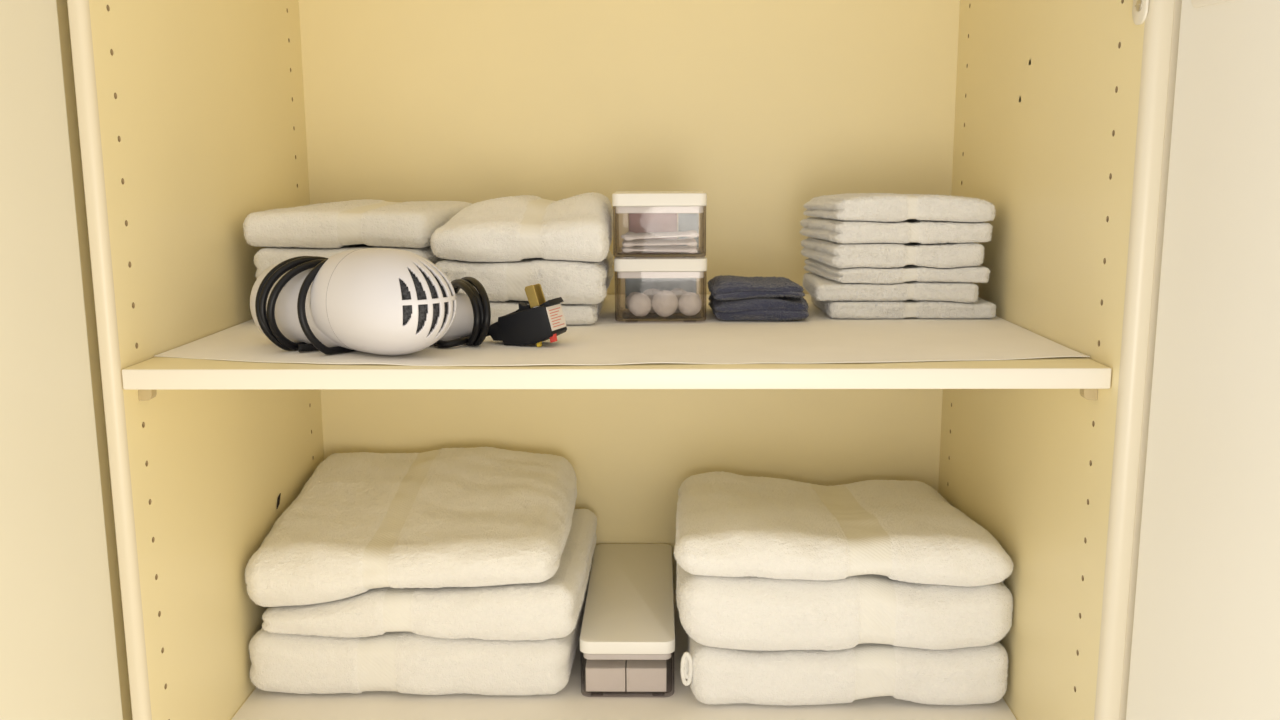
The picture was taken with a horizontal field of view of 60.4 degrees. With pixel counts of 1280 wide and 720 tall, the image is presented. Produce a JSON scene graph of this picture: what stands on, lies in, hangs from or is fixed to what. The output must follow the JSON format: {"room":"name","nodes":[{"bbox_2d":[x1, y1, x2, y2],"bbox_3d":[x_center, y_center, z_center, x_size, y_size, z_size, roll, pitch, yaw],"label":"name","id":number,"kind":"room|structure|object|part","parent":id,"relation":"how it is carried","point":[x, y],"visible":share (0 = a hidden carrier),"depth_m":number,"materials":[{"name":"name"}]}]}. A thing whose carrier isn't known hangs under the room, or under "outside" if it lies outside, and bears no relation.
{"room":"linen closet","nodes":[
{"label":"linen closet","id":0,"kind":"room"},
{"bbox_2d":[67,0,323,719],"bbox_3d":[-0.400,-0.179,1.055,0.013,1.066,0.498,0,10,1],"label":"panel","id":1,"kind":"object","parent":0,"point":[191,113],"depth_m":0.96,"materials":[{"name":"beige plastic"}]},
{"bbox_2d":[0,0,122,719],"bbox_3d":[-0.464,0.182,0.688,0.018,1.650,0.360,2,10,13],"label":"door","id":2,"kind":"structure","parent":1,"relation":"in","point":[58,651],"depth_m":0.79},
{"bbox_2d":[56,0,132,719],"bbox_3d":[-0.457,0.137,0.916,0.097,1.660,0.098,0,10,1],"label":"trim","id":3,"kind":"structure","parent":1,"relation":"attached to","point":[62,8],"depth_m":0.85,"materials":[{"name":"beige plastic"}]},
{"bbox_2d":[138,390,156,400],"bbox_3d":[-0.394,0.025,0.874,0.017,0.014,0.009,0,10,1],"label":"pin","id":4,"kind":"object","parent":1,"relation":"attached to","point":[144,395],"visible":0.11,"depth_m":0.87,"materials":[{"name":"beige plastic"}]},
{"bbox_2d":[231,687,1017,719],"bbox_3d":[-0.015,0.338,1.136,0.754,0.016,0.489,0,10,1],"label":"floor","id":5,"kind":"structure","parent":0,"point":[255,687],"depth_m":1.08,"materials":[{"name":"beige plastic"}]},
{"bbox_2d":[232,590,1016,719],"bbox_3d":[-0.015,0.328,1.141,0.751,0.001,0.470,0,10,1],"label":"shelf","id":6,"kind":"object","parent":5,"relation":"on","point":[678,702],"visible":0.23,"depth_m":1.07,"materials":[{"name":"paper"}]},
{"bbox_2d":[249,572,590,695],"bbox_3d":[-0.225,0.280,1.218,0.330,0.067,0.290,0,10,1],"label":"bath towel","id":7,"kind":"object","parent":6,"relation":"on","point":[404,662],"visible":0.55,"depth_m":1.08,"materials":[{"name":"white fabric"}]},
{"bbox_2d":[262,509,597,640],"bbox_3d":[-0.215,0.226,1.210,0.325,0.058,0.290,0,10,1],"label":"bath towel","id":8,"kind":"object","parent":7,"relation":"on","point":[550,608],"visible":0.51,"depth_m":1.07,"materials":[{"name":"white fabric"}]},
{"bbox_2d":[244,446,576,606],"bbox_3d":[-0.232,0.173,1.201,0.317,0.101,0.298,0,10,1],"label":"bath towel","id":9,"kind":"object","parent":8,"relation":"on","point":[361,522],"visible":1,"depth_m":1.12,"materials":[{"name":"white fabric"}]},
{"bbox_2d":[580,544,674,693],"bbox_3d":[-0.010,0.282,1.226,0.095,0.060,0.286,0,10,1],"label":"storage container","id":10,"kind":"object","parent":6,"relation":"on","point":[629,609],"visible":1,"depth_m":1.17,"materials":[{"name":"plastic"}]},
{"bbox_2d":[586,659,626,691],"bbox_3d":[-0.034,0.314,1.126,0.040,0.025,0.063,0,10,1],"label":"carton","id":11,"kind":"object","parent":10,"relation":"in","point":[601,675],"visible":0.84,"depth_m":1.10,"materials":[{"name":"white cardboard"}]},
{"bbox_2d":[626,660,665,691],"bbox_3d":[0.007,0.314,1.125,0.040,0.025,0.063,0,10,1],"label":"carton","id":12,"kind":"object","parent":10,"relation":"in","point":[641,675],"visible":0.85,"depth_m":1.09,"materials":[{"name":"white cardboard"}]},
{"bbox_2d":[680,635,1008,706],"bbox_3d":[0.202,0.285,1.193,0.321,0.062,0.285,0,10,1],"label":"bath towel","id":13,"kind":"object","parent":6,"relation":"on","point":[968,675],"visible":0.45,"depth_m":1.06,"materials":[{"name":"white fabric"}]},
{"bbox_2d":[676,563,1013,650],"bbox_3d":[0.199,0.224,1.181,0.325,0.076,0.288,0,10,1],"label":"bath towel","id":14,"kind":"object","parent":13,"relation":"on","point":[740,613],"visible":0.52,"depth_m":1.04,"materials":[{"name":"white fabric"}]},
{"bbox_2d":[673,471,1013,586],"bbox_3d":[0.197,0.167,1.173,0.328,0.057,0.294,0,10,1],"label":"bath towel","id":15,"kind":"object","parent":14,"relation":"on","point":[728,524],"visible":1,"depth_m":1.05,"materials":[{"name":"white fabric"}]},
{"bbox_2d":[299,0,959,589],"bbox_3d":[-0.013,-0.223,1.290,0.754,1.066,0.008,0,10,1],"label":"panel","id":16,"kind":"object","parent":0,"point":[765,109],"depth_m":1.28,"materials":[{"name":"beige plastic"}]},
{"bbox_2d":[122,357,1111,389],"bbox_3d":[-0.017,-0.027,1.073,0.752,0.016,0.483,0,10,1],"label":"shelf","id":17,"kind":"object","parent":16,"relation":"attached to","point":[156,373],"visible":0.48,"depth_m":0.84,"materials":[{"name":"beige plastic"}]},
{"bbox_2d":[154,294,1089,365],"bbox_3d":[-0.017,-0.037,1.075,0.751,0.002,0.474,0,10,1],"label":"liner","id":18,"kind":"object","parent":17,"relation":"on","point":[819,337],"visible":0.48,"depth_m":0.93,"materials":[{"name":"paper"}]},
{"bbox_2d":[250,248,566,355],"bbox_3d":[-0.203,-0.053,0.924,0.244,0.086,0.154,4,11,24],"label":"hair dryer","id":19,"kind":"object","parent":18,"relation":"on","point":[380,301],"visible":1,"depth_m":0.88,"materials":[{"name":"white plastic"}]},
{"bbox_3d":[-0.218,-0.051,0.933,0.188,0.080,0.125,0,10,1],"label":"cord","id":20,"kind":"part","parent":19,"relation":"part of","materials":[{"name":"black rubber"}]},
{"bbox_3d":[-0.178,-0.035,0.948,0.071,0.042,0.042,-6,11,-29],"label":"handle","id":21,"kind":"part","parent":19,"relation":"part of","materials":[{"name":"white plastic"}]},
{"bbox_3d":[-0.147,-0.019,0.939,0.057,0.013,0.013,-10,14,-43],"label":"cord","id":22,"kind":"part","parent":19,"relation":"part of","materials":[{"name":"black rubber"}]},
{"bbox_2d":[489,299,603,324],"bbox_3d":[-0.116,-0.063,1.151,0.158,0.025,0.217,0,10,1],"label":"hand towel","id":23,"kind":"object","parent":18,"relation":"on","point":[574,314],"visible":0.28,"depth_m":1.05,"materials":[{"name":"white fabric"}]},
{"bbox_2d":[435,251,613,304],"bbox_3d":[-0.114,-0.090,1.145,0.169,0.043,0.219,0,10,1],"label":"hand towel","id":24,"kind":"object","parent":23,"relation":"on","point":[575,282],"visible":0.6,"depth_m":1.04,"materials":[{"name":"white fabric"}]},
{"bbox_2d":[430,192,612,261],"bbox_3d":[-0.114,-0.140,1.137,0.175,0.063,0.222,0,10,1],"label":"hand towel","id":25,"kind":"object","parent":24,"relation":"on","point":[579,227],"visible":1,"depth_m":1.04,"materials":[{"name":"white fabric"}]},
{"bbox_2d":[614,256,706,321],"bbox_3d":[0.021,-0.074,1.107,0.090,0.062,0.092,0,10,1],"label":"storage container","id":26,"kind":"object","parent":18,"relation":"on","point":[624,267],"visible":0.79,"depth_m":1.06,"materials":[{"name":"plastic"}]},
{"bbox_2d":[625,292,639,308],"bbox_3d":[-0.004,-0.059,1.112,0.021,0.021,0.021,6,12,32],"label":"ball","id":27,"kind":"object","parent":26,"relation":"in","point":[630,295],"visible":0.27,"depth_m":1.11,"materials":[{"name":"fabric"}]},
{"bbox_2d":[628,293,651,316],"bbox_3d":[0.000,-0.054,1.083,0.023,0.023,0.023,0,10,1],"label":"ball","id":28,"kind":"object","parent":26,"relation":"in","point":[640,304],"visible":1,"depth_m":1.07,"materials":[{"name":"fabric"}]},
{"bbox_2d":[643,288,659,312],"bbox_3d":[0.013,-0.060,1.110,0.025,0.025,0.025,0,10,1],"label":"ball","id":29,"kind":"object","parent":26,"relation":"in","point":[651,292],"visible":0.34,"depth_m":1.10,"materials":[{"name":"fabric"}]},
{"bbox_2d":[612,191,706,257],"bbox_3d":[0.019,-0.136,1.097,0.091,0.062,0.092,0,10,1],"label":"storage container","id":30,"kind":"object","parent":26,"relation":"on","point":[622,201],"visible":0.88,"depth_m":1.05,"materials":[{"name":"plastic"}]},
{"bbox_2d":[629,213,676,238],"bbox_3d":[0.013,-0.134,1.132,0.050,0.038,0.009,0,10,1],"label":"packet","id":31,"kind":"object","parent":30,"relation":"in","point":[638,222],"visible":0.62,"depth_m":1.13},
{"bbox_2d":[622,233,691,238],"bbox_3d":[0.018,-0.122,1.080,0.073,0.005,0.005,-1,10,-1],"label":"cotton swab","id":32,"kind":"object","parent":30,"relation":"in","point":[623,236],"visible":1,"depth_m":1.08,"materials":[{"name":"white paper"}]},
{"bbox_2d":[621,232,693,237],"bbox_3d":[0.018,-0.124,1.092,0.073,0.007,0.004,0,10,3],"label":"cotton swab","id":33,"kind":"object","parent":30,"relation":"in","point":[686,232],"visible":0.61,"depth_m":1.09,"materials":[{"name":"white paper"}]},
{"bbox_2d":[622,245,693,249],"bbox_3d":[0.018,-0.113,1.107,0.073,0.005,0.005,-1,10,-2],"label":"cotton swab","id":34,"kind":"object","parent":30,"relation":"in","point":[686,246],"visible":0.48,"depth_m":1.11,"materials":[{"name":"white paper"}]},
{"bbox_2d":[622,240,693,244],"bbox_3d":[0.018,-0.117,1.093,0.073,0.005,0.005,0,10,5],"label":"cotton swab","id":35,"kind":"object","parent":30,"relation":"in","point":[686,240],"visible":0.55,"depth_m":1.09,"materials":[{"name":"white paper"}]},
{"bbox_2d":[624,238,693,239],"bbox_3d":[0.020,-0.123,1.130,0.073,0.005,0.005,-1,10,0],"label":"cotton swab","id":36,"kind":"object","parent":30,"relation":"in","point":[685,238],"visible":0.28,"depth_m":1.13,"materials":[{"name":"white paper"}]},
{"bbox_2d":[626,231,691,233],"bbox_3d":[0.021,-0.128,1.117,0.073,0.005,0.005,-2,10,-4],"label":"cotton swab","id":37,"kind":"object","parent":30,"relation":"in","point":[689,231],"visible":0.39,"depth_m":1.11,"materials":[{"name":"white paper"}]},
{"bbox_2d":[623,240,694,241],"bbox_3d":[0.019,-0.119,1.106,0.073,0.005,0.005,1,10,1],"label":"cotton swab","id":38,"kind":"object","parent":30,"relation":"in","point":[623,240],"visible":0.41,"depth_m":1.10,"materials":[{"name":"white paper"}]},
{"bbox_2d":[622,248,696,252],"bbox_3d":[0.019,-0.106,1.070,0.073,0.005,0.005,1,10,2],"label":"cotton swab","id":39,"kind":"object","parent":30,"relation":"in","point":[626,250],"visible":1,"depth_m":1.07,"materials":[{"name":"white paper"}]},
{"bbox_2d":[624,247,694,248],"bbox_3d":[0.019,-0.111,1.094,0.073,0.005,0.005,1,10,4],"label":"cotton swab","id":40,"kind":"object","parent":30,"relation":"in","point":[624,247],"visible":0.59,"depth_m":1.09,"materials":[{"name":"white paper"}]},
{"bbox_2d":[623,241,695,243],"bbox_3d":[0.019,-0.115,1.081,0.073,0.005,0.005,0,10,6],"label":"cotton swab","id":41,"kind":"object","parent":30,"relation":"in","point":[687,241],"visible":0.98,"depth_m":1.08,"materials":[{"name":"white paper"}]},
{"bbox_3d":[0.019,-0.161,1.093,0.091,0.012,0.092,0,10,1],"label":"lid","id":42,"kind":"part","parent":30,"relation":"part of","materials":[{"name":"white plastic"}]},
{"bbox_2d":[623,247,696,249],"bbox_3d":[0.019,-0.108,1.082,0.073,0.005,0.005,0,10,1],"label":"cotton swab","id":43,"kind":"object","parent":30,"relation":"in","point":[625,247],"visible":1,"depth_m":1.08,"materials":[{"name":"white paper"}]},
{"bbox_2d":[623,241,697,246],"bbox_3d":[0.020,-0.113,1.069,0.073,0.005,0.005,-1,10,0],"label":"cotton swab","id":44,"kind":"object","parent":30,"relation":"in","point":[692,243],"visible":1,"depth_m":1.07,"materials":[{"name":"white paper"}]},
{"bbox_2d":[624,233,698,240],"bbox_3d":[0.021,-0.120,1.068,0.073,0.007,0.004,-1,10,-4],"label":"cotton swab","id":45,"kind":"object","parent":30,"relation":"in","point":[693,235],"visible":1,"depth_m":1.07,"materials":[{"name":"white paper"}]},
{"bbox_2d":[627,231,696,234],"bbox_3d":[0.021,-0.126,1.104,0.073,0.006,0.004,0,10,2],"label":"cotton swab","id":46,"kind":"object","parent":30,"relation":"in","point":[692,231],"visible":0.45,"depth_m":1.10,"materials":[{"name":"white paper"}]},
{"bbox_2d":[632,246,696,247],"bbox_3d":[0.021,-0.115,1.119,0.073,0.005,0.005,1,10,5],"label":"cotton swab","id":47,"kind":"object","parent":30,"relation":"in","point":[632,246],"visible":0.39,"depth_m":1.12,"materials":[{"name":"white paper"}]},
{"bbox_2d":[633,230,696,232],"bbox_3d":[0.022,-0.130,1.129,0.073,0.005,0.005,-1,10,5],"label":"cotton swab","id":48,"kind":"object","parent":30,"relation":"in","point":[689,230],"visible":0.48,"depth_m":1.13,"materials":[{"name":"white paper"}]},
{"bbox_2d":[636,239,695,240],"bbox_3d":[0.021,-0.121,1.118,0.073,0.004,0.004,0,10,1],"label":"cotton swab","id":49,"kind":"object","parent":30,"relation":"in","point":[686,239],"visible":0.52,"depth_m":1.12,"materials":[{"name":"white paper"}]},
{"bbox_2d":[649,245,696,246],"bbox_3d":[0.022,-0.117,1.131,0.073,0.005,0.005,2,10,6],"label":"cotton swab","id":50,"kind":"object","parent":30,"relation":"in","point":[649,245],"visible":0.31,"depth_m":1.13,"materials":[{"name":"white paper"}]},
{"bbox_2d":[678,213,698,247],"bbox_3d":[0.050,-0.133,1.132,0.021,0.036,0.008,0,10,1],"label":"packet","id":51,"kind":"object","parent":30,"relation":"in","point":[686,221],"visible":0.71,"depth_m":1.13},
{"bbox_2d":[625,278,695,308],"bbox_3d":[0.022,-0.073,1.144,0.074,0.039,0.009,0,10,1],"label":"packet","id":52,"kind":"object","parent":26,"relation":"in","point":[640,285],"visible":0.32,"depth_m":1.14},
{"bbox_3d":[0.021,-0.099,1.103,0.090,0.012,0.092,0,10,1],"label":"lid","id":53,"kind":"part","parent":26,"relation":"part of","materials":[{"name":"white plastic"}]},
{"bbox_2d":[652,290,677,316],"bbox_3d":[0.025,-0.056,1.082,0.026,0.027,0.026,7,12,34],"label":"ball","id":54,"kind":"object","parent":26,"relation":"in","point":[664,302],"visible":1,"depth_m":1.07,"materials":[{"name":"fabric"}]},
{"bbox_2d":[671,288,686,311],"bbox_3d":[0.038,-0.060,1.111,0.024,0.025,0.024,0,10,1],"label":"ball","id":55,"kind":"object","parent":26,"relation":"in","point":[678,292],"visible":0.29,"depth_m":1.10,"materials":[{"name":"fabric"}]},
{"bbox_2d":[678,292,701,315],"bbox_3d":[0.049,-0.055,1.086,0.024,0.024,0.024,0,10,1],"label":"ball","id":56,"kind":"object","parent":26,"relation":"in","point":[689,303],"visible":1,"depth_m":1.08,"materials":[{"name":"fabric"}]},
{"bbox_2d":[708,293,808,320],"bbox_3d":[0.121,-0.058,1.123,0.103,0.022,0.121,0,10,1],"label":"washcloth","id":57,"kind":"object","parent":18,"relation":"on","point":[760,308],"visible":0.8,"depth_m":1.07,"materials":[{"name":"blue fabric"}]},
{"bbox_2d":[708,275,804,300],"bbox_3d":[0.117,-0.076,1.119,0.098,0.020,0.118,0,10,1],"label":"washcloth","id":58,"kind":"object","parent":57,"relation":"on","point":[729,287],"visible":1,"depth_m":1.07,"materials":[{"name":"blue fabric"}]},
{"bbox_2d":[810,296,996,318],"bbox_3d":[0.270,-0.060,1.146,0.168,0.018,0.138,0,10,1],"label":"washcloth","id":59,"kind":"object","parent":18,"relation":"on","point":[981,308],"visible":0.69,"depth_m":1.08,"materials":[{"name":"white fabric"}]},
{"bbox_2d":[802,272,978,302],"bbox_3d":[0.255,-0.077,1.144,0.165,0.020,0.141,0,10,1],"label":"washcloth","id":60,"kind":"object","parent":59,"relation":"on","point":[820,288],"visible":0.76,"depth_m":1.08,"materials":[{"name":"white fabric"}]},
{"bbox_2d":[804,258,990,283],"bbox_3d":[0.262,-0.094,1.141,0.170,0.017,0.138,0,10,1],"label":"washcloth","id":61,"kind":"object","parent":60,"relation":"on","point":[977,274],"visible":0.78,"depth_m":1.08,"materials":[{"name":"white fabric"}]},
{"bbox_2d":[801,237,984,267],"bbox_3d":[0.257,-0.112,1.137,0.169,0.024,0.139,0,10,1],"label":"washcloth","id":62,"kind":"object","parent":61,"relation":"on","point":[838,255],"visible":0.84,"depth_m":1.07,"materials":[{"name":"white fabric"}]},
{"bbox_2d":[800,217,992,243],"bbox_3d":[0.260,-0.135,1.134,0.176,0.023,0.138,0,10,1],"label":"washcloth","id":63,"kind":"object","parent":62,"relation":"on","point":[910,230],"visible":0.8,"depth_m":1.07,"materials":[{"name":"white fabric"}]},
{"bbox_2d":[803,193,995,222],"bbox_3d":[0.262,-0.158,1.129,0.176,0.029,0.138,0,10,1],"label":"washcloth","id":64,"kind":"object","parent":63,"relation":"on","point":[877,207],"visible":1,"depth_m":1.07,"materials":[{"name":"white fabric"}]},
{"bbox_3d":[-0.279,-0.069,1.158,0.190,0.037,0.206,0,10,1],"label":"hand towel","id":65,"kind":"object","parent":18,"relation":"on","visible":0},
{"bbox_2d":[253,244,447,277],"bbox_3d":[-0.278,-0.106,1.151,0.191,0.036,0.207,0,10,1],"label":"hand towel","id":66,"kind":"object","parent":65,"relation":"on","point":[264,258],"visible":0.15,"depth_m":1.06,"materials":[{"name":"white fabric"}]},
{"bbox_2d":[243,199,472,247],"bbox_3d":[-0.284,-0.144,1.147,0.207,0.042,0.215,0,10,1],"label":"hand towel","id":67,"kind":"object","parent":66,"relation":"on","point":[411,224],"visible":0.91,"depth_m":1.05,"materials":[{"name":"white fabric"}]},
{"bbox_2d":[938,0,1174,719],"bbox_3d":[0.368,-0.179,1.034,0.016,1.066,0.513,0,10,1],"label":"panel","id":68,"kind":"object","parent":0,"point":[1061,105],"depth_m":0.93,"materials":[{"name":"beige plastic"}]},
{"bbox_2d":[1080,389,1097,399],"bbox_3d":[0.354,0.024,0.861,0.017,0.014,0.009,0,10,1],"label":"pin","id":69,"kind":"object","parent":68,"relation":"attached to","point":[1089,394],"visible":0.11,"depth_m":0.86,"materials":[{"name":"beige plastic"}]},
{"bbox_2d":[1120,0,1181,719],"bbox_3d":[0.383,0.138,0.889,0.018,1.660,0.104,0,10,1],"label":"trim","id":70,"kind":"structure","parent":68,"relation":"attached to","point":[1177,10],"depth_m":0.81,"materials":[{"name":"beige wood"}]},
{"bbox_2d":[1132,0,1231,24],"bbox_3d":[0.363,-0.262,0.739,0.025,0.062,0.106,-5,11,-25],"label":"cabinet hinge","id":71,"kind":"object","parent":68,"relation":"attached to","point":[1140,7],"visible":1,"depth_m":0.77,"materials":[{"name":"beige"}]},
{"bbox_3d":[0.354,-0.260,0.776,0.002,0.044,0.022,0,10,1],"label":"mounting plate","id":72,"kind":"part","parent":71,"relation":"part of","materials":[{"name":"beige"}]},
{"bbox_2d":[1126,0,1279,719],"bbox_3d":[0.418,0.184,0.657,0.018,1.650,0.360,-2,10,-11],"label":"door","id":73,"kind":"structure","parent":68,"relation":"in","point":[1206,633],"depth_m":0.74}
]}

